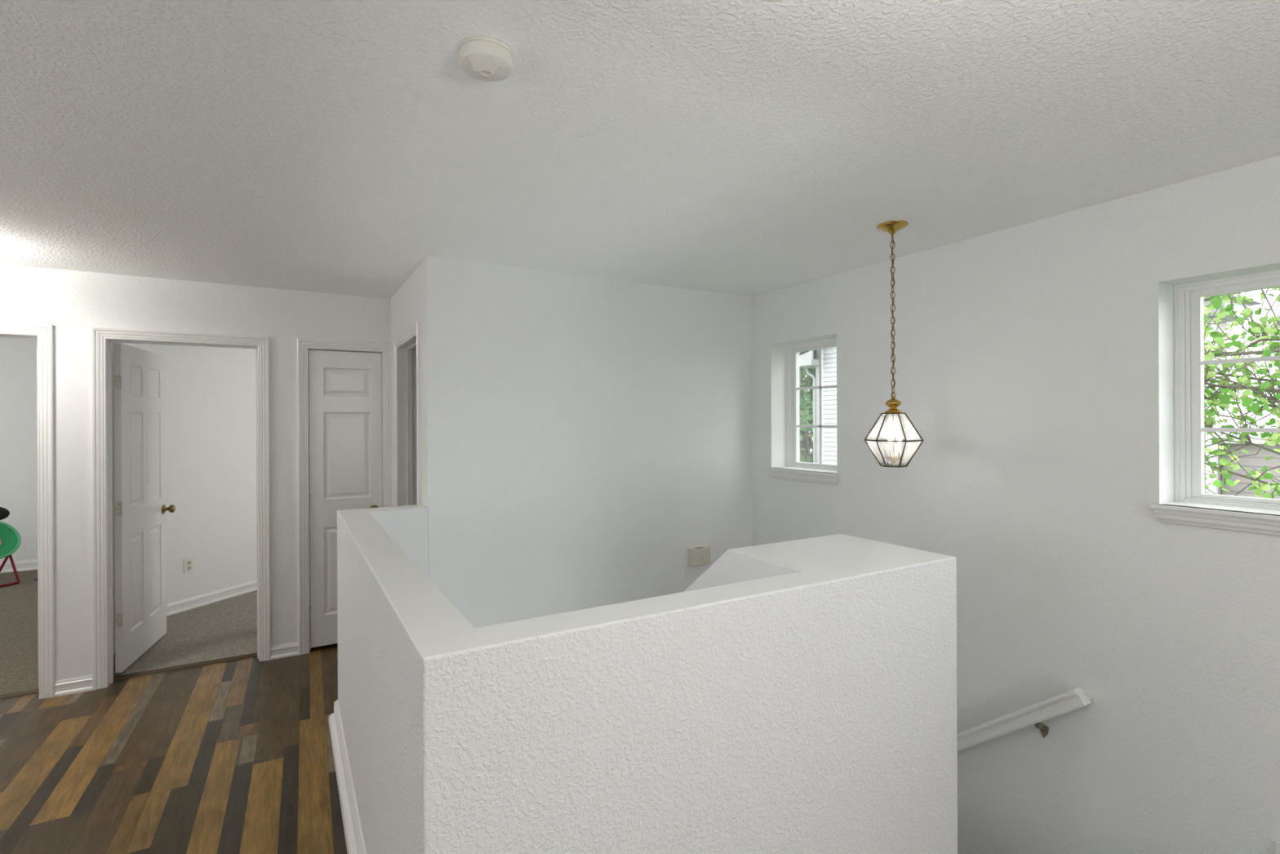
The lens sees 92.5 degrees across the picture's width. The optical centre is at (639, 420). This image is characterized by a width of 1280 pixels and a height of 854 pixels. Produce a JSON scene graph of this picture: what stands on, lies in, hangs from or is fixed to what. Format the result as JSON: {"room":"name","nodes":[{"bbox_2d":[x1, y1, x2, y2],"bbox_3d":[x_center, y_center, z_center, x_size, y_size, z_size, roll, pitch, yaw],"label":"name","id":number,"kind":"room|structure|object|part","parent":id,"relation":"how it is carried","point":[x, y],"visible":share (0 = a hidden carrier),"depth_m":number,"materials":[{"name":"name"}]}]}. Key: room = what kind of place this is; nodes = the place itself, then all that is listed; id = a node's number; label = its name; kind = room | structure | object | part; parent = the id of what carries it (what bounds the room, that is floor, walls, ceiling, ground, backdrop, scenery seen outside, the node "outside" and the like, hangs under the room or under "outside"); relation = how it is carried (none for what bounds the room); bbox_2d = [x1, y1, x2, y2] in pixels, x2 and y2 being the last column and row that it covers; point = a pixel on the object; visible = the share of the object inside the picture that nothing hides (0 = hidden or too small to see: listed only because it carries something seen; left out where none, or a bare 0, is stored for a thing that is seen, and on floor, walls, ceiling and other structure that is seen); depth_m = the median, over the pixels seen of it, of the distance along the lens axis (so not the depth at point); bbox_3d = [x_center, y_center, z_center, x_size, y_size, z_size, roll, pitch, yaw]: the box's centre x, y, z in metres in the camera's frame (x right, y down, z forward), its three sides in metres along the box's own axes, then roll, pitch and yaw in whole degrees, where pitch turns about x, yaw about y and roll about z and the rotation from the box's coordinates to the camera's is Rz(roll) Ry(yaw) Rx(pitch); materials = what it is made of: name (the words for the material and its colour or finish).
{"room":"upstairs landing","nodes":[
{"label":"upstairs landing","id":0,"kind":"room"},
{"bbox_2d":[0,569,39,694],"bbox_3d":[-5.715,1.629,4.562,3.120,0.112,3.973,0,0,-30],"label":"floor","id":1,"kind":"structure","parent":0,"point":[19,611],"depth_m":4.50,"materials":[{"name":"beige carpet"}]},
{"bbox_2d":[0,506,21,586],"bbox_3d":[-6.210,1.208,5.813,0.416,0.729,0.507,0,0,18],"label":"folding chair","id":2,"kind":"object","parent":1,"relation":"on","point":[10,538],"visible":1,"depth_m":5.97,"materials":[{"name":"green plastic"}]},
{"bbox_3d":[-6.201,1.132,5.809,0.286,0.359,0.480,0,0,21],"label":"seat","id":3,"kind":"part","parent":2,"relation":"part of","materials":[{"name":"green plastic"}]},
{"bbox_3d":[-6.194,1.318,5.807,0.381,0.508,0.362,0,0,18],"label":"leg frame","id":4,"kind":"part","parent":2,"relation":"part of","materials":[{"name":"red metal"}]},
{"bbox_2d":[0,688,39,699],"bbox_3d":[-3.787,1.567,3.376,0.762,0.019,0.028,0,0,-30],"label":"trim","id":5,"kind":"structure","parent":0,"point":[33,691],"depth_m":3.51,"materials":[{"name":"brown"}]},
{"bbox_2d":[0,337,134,653],"bbox_3d":[-5.726,0.365,4.560,3.350,2.440,4.211,0,0,-30],"label":"wall","id":6,"kind":"structure","parent":0,"point":[18,357],"depth_m":6.41,"materials":[{"name":"white paint"}]},
{"bbox_2d":[0,560,37,573],"bbox_3d":[-6.691,1.527,6.279,3.090,0.104,0.022,0,0,-30],"label":"baseboard","id":7,"kind":"structure","parent":6,"relation":"attached to","point":[28,565],"depth_m":6.41,"materials":[{"name":"white wood"}]},
{"bbox_2d":[0,643,346,853],"bbox_3d":[-0.631,1.713,1.293,5.730,0.300,6.778,0,0,-30],"label":"floor","id":8,"kind":"structure","parent":0,"point":[232,757],"depth_m":2.78,"materials":[{"name":"brown wood"}]},
{"bbox_2d":[113,590,257,675],"bbox_3d":[-2.452,1.615,5.351,3.100,0.112,2.073,0,0,-30],"label":"floor","id":9,"kind":"structure","parent":0,"point":[225,628],"depth_m":4.43,"materials":[{"name":"beige carpet"}]},
{"bbox_2d":[0,263,391,680],"bbox_3d":[-3.093,0.354,4.852,4.940,2.441,2.081,0,0,-30],"label":"wall","id":10,"kind":"structure","parent":0,"point":[73,302],"depth_m":4.07,"materials":[{"name":"white paint"}]},
{"bbox_2d":[0,321,54,698],"bbox_3d":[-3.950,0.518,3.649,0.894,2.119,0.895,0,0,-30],"label":"door frame","id":11,"kind":"structure","parent":10,"relation":"in","point":[43,333],"depth_m":3.47,"materials":[{"name":"white wood"}]},
{"bbox_2d":[53,641,298,697],"bbox_3d":[-3.441,1.533,3.435,2.670,0.083,0.018,0,0,-30],"label":"baseboard","id":12,"kind":"structure","parent":10,"relation":"attached to","point":[81,684],"depth_m":3.56,"materials":[{"name":"white wood"}]},
{"bbox_2d":[90,326,271,689],"bbox_3d":[-3.035,0.514,4.183,0.891,2.119,0.903,0,0,-30],"label":"door","id":13,"kind":"structure","parent":10,"relation":"in","point":[140,508],"depth_m":3.92,"materials":[{"name":"white wood"}]},
{"bbox_3d":[-3.397,0.640,4.420,0.068,0.064,0.064,0,0,-21],"label":"knob","id":14,"kind":"part","parent":13,"relation":"part of","materials":[{"name":"gold metal"}]},
{"bbox_2d":[113,652,257,679],"bbox_3d":[-2.870,1.563,3.905,0.759,0.019,0.028,0,0,-30],"label":"trim","id":15,"kind":"structure","parent":10,"relation":"attached to","point":[251,655],"depth_m":3.89,"materials":[{"name":"brown"}]},
{"bbox_2d":[183,556,193,573],"bbox_3d":[-3.734,1.201,5.071,0.010,0.124,0.080,0,0,18],"label":"wall outlet","id":16,"kind":"object","parent":10,"relation":"attached to","point":[188,562],"visible":1,"depth_m":5.07,"materials":[{"name":"white plastic"}]},
{"bbox_2d":[297,337,391,654],"bbox_3d":[-2.053,0.509,4.285,0.596,2.119,0.182,0,0,-30],"label":"door","id":17,"kind":"structure","parent":10,"relation":"in","point":[344,387],"depth_m":4.22,"materials":[{"name":"white wood"}]},
{"bbox_2d":[166,579,257,616],"bbox_3d":[-2.851,1.517,5.939,3.173,0.091,0.517,0,0,-42],"label":"baseboard","id":18,"kind":"structure","parent":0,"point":[187,604],"depth_m":5.23,"materials":[{"name":"white wood"}]},
{"bbox_2d":[391,262,422,506],"bbox_3d":[-1.442,0.347,3.929,0.120,2.441,1.170,0,0,-30],"label":"wall","id":19,"kind":"structure","parent":0,"point":[406,302],"depth_m":3.81,"materials":[{"name":"white paint"}]},
{"bbox_2d":[393,321,421,506],"bbox_3d":[-1.392,0.506,3.843,0.158,2.119,0.852,0,0,-30],"label":"door","id":20,"kind":"structure","parent":19,"relation":"in","point":[406,346],"depth_m":4.14,"materials":[{"name":"white wood"}]},
{"bbox_2d":[422,256,752,627],"bbox_3d":[-0.320,1.716,3.821,2.531,5.190,0.144,0,0,-30],"label":"wall","id":21,"kind":"structure","parent":0,"point":[581,434],"depth_m":3.70,"materials":[{"name":"white paint"}]},
{"bbox_2d":[686,545,710,566],"bbox_3d":[0.398,0.915,4.127,0.170,0.122,0.047,0,0,-30],"label":"door chime","id":22,"kind":"object","parent":21,"relation":"attached to","point":[698,555],"visible":1,"depth_m":4.10,"materials":[{"name":"white plastic"}]},
{"bbox_2d":[0,0,1279,339],"bbox_3d":[-2.344,-0.945,2.719,7.470,0.150,10.950,0,0,-30],"label":"ceiling","id":23,"kind":"structure","parent":0,"point":[745,148],"depth_m":1.84,"materials":[{"name":"white paint"}]},
{"bbox_2d":[457,35,513,81],"bbox_3d":[-0.369,-0.855,1.466,0.131,0.047,0.131,0,0,-30],"label":"smoke detector","id":24,"kind":"object","parent":23,"relation":"attached to","point":[482,58],"visible":1,"depth_m":1.43,"materials":[{"name":"white plastic"}]},
{"bbox_3d":[-0.369,-0.875,1.466,0.131,0.007,0.131,0,0,-30],"label":"mounting plate","id":25,"kind":"part","parent":24,"relation":"part of","materials":[{"name":"white plastic"}]},
{"bbox_2d":[864,220,923,467],"bbox_3d":[1.147,-0.337,2.780,0.250,1.095,0.223,0,0,-30],"label":"pendant light","id":26,"kind":"object","parent":23,"relation":"hanging from","point":[876,446],"visible":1,"depth_m":2.77,"materials":[{"name":"glass"}]},
{"bbox_3d":[1.075,0.030,2.776,0.062,0.120,0.120,0,0,-3],"label":"glass panel","id":27,"kind":"part","parent":26,"relation":"part of","materials":[{"name":"glass"}]},
{"bbox_3d":[1.107,0.150,2.843,0.120,0.115,0.063,0,0,-30],"label":"glass panel","id":28,"kind":"part","parent":26,"relation":"part of","materials":[{"name":"glass"}]},
{"bbox_3d":[1.130,0.072,2.764,0.025,0.056,0.024,0,0,-30],"label":"bulb","id":29,"kind":"part","parent":26,"relation":"part of","materials":[{"name":"white glass"}]},
{"bbox_3d":[1.147,-0.467,2.780,0.019,0.752,0.019,0,0,-5],"label":"chain","id":30,"kind":"part","parent":26,"relation":"part of","materials":[{"name":"gold metal"}]},
{"bbox_3d":[1.147,-0.453,2.780,0.012,0.785,0.012,0,0,-30],"label":"cord","id":31,"kind":"part","parent":26,"relation":"part of","materials":[{"name":"gold metal"}]},
{"bbox_3d":[1.149,0.088,2.780,0.250,0.244,0.223,0,0,-30],"label":"lantern frame","id":32,"kind":"part","parent":26,"relation":"part of","materials":[{"name":"gold metal"}]},
{"bbox_2d":[884,413,903,466],"bbox_3d":[1.149,0.089,2.780,0.086,0.241,0.086,0,0,-30],"label":"bulb","id":33,"kind":"object","parent":26,"relation":"on","point":[893,459],"depth_m":2.76,"materials":[{"name":"white glass"}]},
{"bbox_3d":[1.173,0.072,2.771,0.025,0.056,0.024,0,0,-30],"label":"bulb","id":34,"kind":"part","parent":26,"relation":"part of","materials":[{"name":"white glass"}]},
{"bbox_3d":[1.190,0.030,2.717,0.120,0.120,0.066,0,0,-30],"label":"glass panel","id":35,"kind":"part","parent":26,"relation":"part of","materials":[{"name":"glass"}]},
{"bbox_3d":[1.225,0.149,2.783,0.059,0.115,0.120,0,0,-3],"label":"glass panel","id":36,"kind":"part","parent":26,"relation":"part of","materials":[{"name":"glass"}]},
{"bbox_2d":[337,504,957,853],"bbox_3d":[-0.250,2.386,2.613,1.708,3.850,2.302,0,0,-30],"label":"wall","id":37,"kind":"structure","parent":0,"point":[797,696],"depth_m":1.58,"materials":[{"name":"white paint"}]},
{"bbox_2d":[328,699,366,853],"bbox_3d":[-0.272,1.506,2.602,1.750,0.110,2.386,0,0,-30],"label":"baseboard","id":38,"kind":"structure","parent":37,"relation":"attached to","point":[354,840],"depth_m":2.50,"materials":[{"name":"white wood"}]},
{"bbox_2d":[751,155,1279,853],"bbox_3d":[2.188,1.706,2.181,0.170,5.190,5.493,0,0,-30],"label":"wall","id":39,"kind":"structure","parent":0,"point":[1033,365],"depth_m":2.61,"materials":[{"name":"white paint"}]},
{"bbox_2d":[765,337,837,484],"bbox_3d":[1.124,-0.066,4.001,0.248,0.918,0.621,0,0,-30],"label":"window","id":40,"kind":"structure","parent":39,"relation":"in","point":[803,361],"depth_m":4.16,"materials":[{"name":"white plastic"}]},
{"bbox_3d":[1.097,0.358,3.985,0.183,0.070,0.621,0,0,-30],"label":"sill","id":41,"kind":"part","parent":40,"relation":"part of","materials":[{"name":"white"}]},
{"bbox_3d":[1.195,-0.100,4.053,0.073,0.850,0.580,0,0,-30],"label":"frame","id":42,"kind":"part","parent":40,"relation":"part of","materials":[{"name":"white plastic"}]},
{"bbox_3d":[1.204,-0.088,4.058,0.003,0.782,0.444,0,0,-30],"label":"glass pane","id":43,"kind":"part","parent":40,"relation":"part of","materials":[{"name":"clear glass"}]},
{"bbox_3d":[1.200,-0.098,4.056,0.032,0.802,0.492,0,0,-30],"label":"sash","id":44,"kind":"part","parent":40,"relation":"part of","materials":[{"name":"white plastic"}]},
{"bbox_2d":[956,687,1091,751],"bbox_3d":[1.327,1.945,3.403,0.103,1.676,2.071,0,0,-30],"label":"handrail","id":45,"kind":"object","parent":39,"relation":"attached to","point":[1071,700],"visible":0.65,"depth_m":2.69,"materials":[{"name":"white wood"}]},
{"bbox_2d":[1151,269,1279,536],"bbox_3d":[2.211,-0.071,2.121,0.248,0.918,0.637,0,0,-30],"label":"window","id":46,"kind":"structure","parent":39,"relation":"in","point":[1191,506],"depth_m":2.36,"materials":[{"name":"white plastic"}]},
{"bbox_3d":[2.185,0.353,2.105,0.183,0.070,0.637,0,0,-30],"label":"sill","id":47,"kind":"part","parent":46,"relation":"part of","materials":[{"name":"white"}]},
{"bbox_3d":[2.287,-0.103,2.175,0.032,0.802,0.508,0,0,-30],"label":"sash","id":48,"kind":"part","parent":46,"relation":"part of","materials":[{"name":"white plastic"}]},
{"bbox_2d":[1274,840,1279,853],"bbox_3d":[2.479,2.081,1.495,0.016,1.334,3.715,0,0,-30],"label":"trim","id":49,"kind":"structure","parent":39,"relation":"attached to","point":[1277,845],"depth_m":2.06,"materials":[{"name":"white"}]},
{"label":"outside","id":50,"kind":"structure","parent":0,"visible":0},
{"bbox_3d":[19.910,4.599,28.829,56.700,0.150,90.000,0,0,-30],"label":"ground","id":51,"kind":"structure","parent":50,"visible":0},
{"bbox_2d":[822,346,836,464],"bbox_3d":[7.182,0.875,13.935,6.220,7.407,4.580,0,0,-30],"label":"house","id":52,"kind":"structure","parent":51,"relation":"on","point":[829,358],"depth_m":13.64,"materials":[{"name":"grey plastic"}]},
{"bbox_2d":[1203,287,1279,498],"bbox_3d":[3.809,1.058,4.182,3.187,7.080,3.622,0,0,-37],"label":"tree","id":53,"kind":"object","parent":51,"relation":"on","point":[1243,382],"visible":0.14,"depth_m":4.00,"materials":[{"name":"green plant"}]},
{"bbox_2d":[1203,293,1279,498],"bbox_3d":[11.442,0.935,8.087,4.500,7.250,8.750,0,0,-30],"label":"house","id":54,"kind":"structure","parent":51,"relation":"on","point":[1258,461],"depth_m":9.12,"materials":[{"name":"grey"}]}
]}

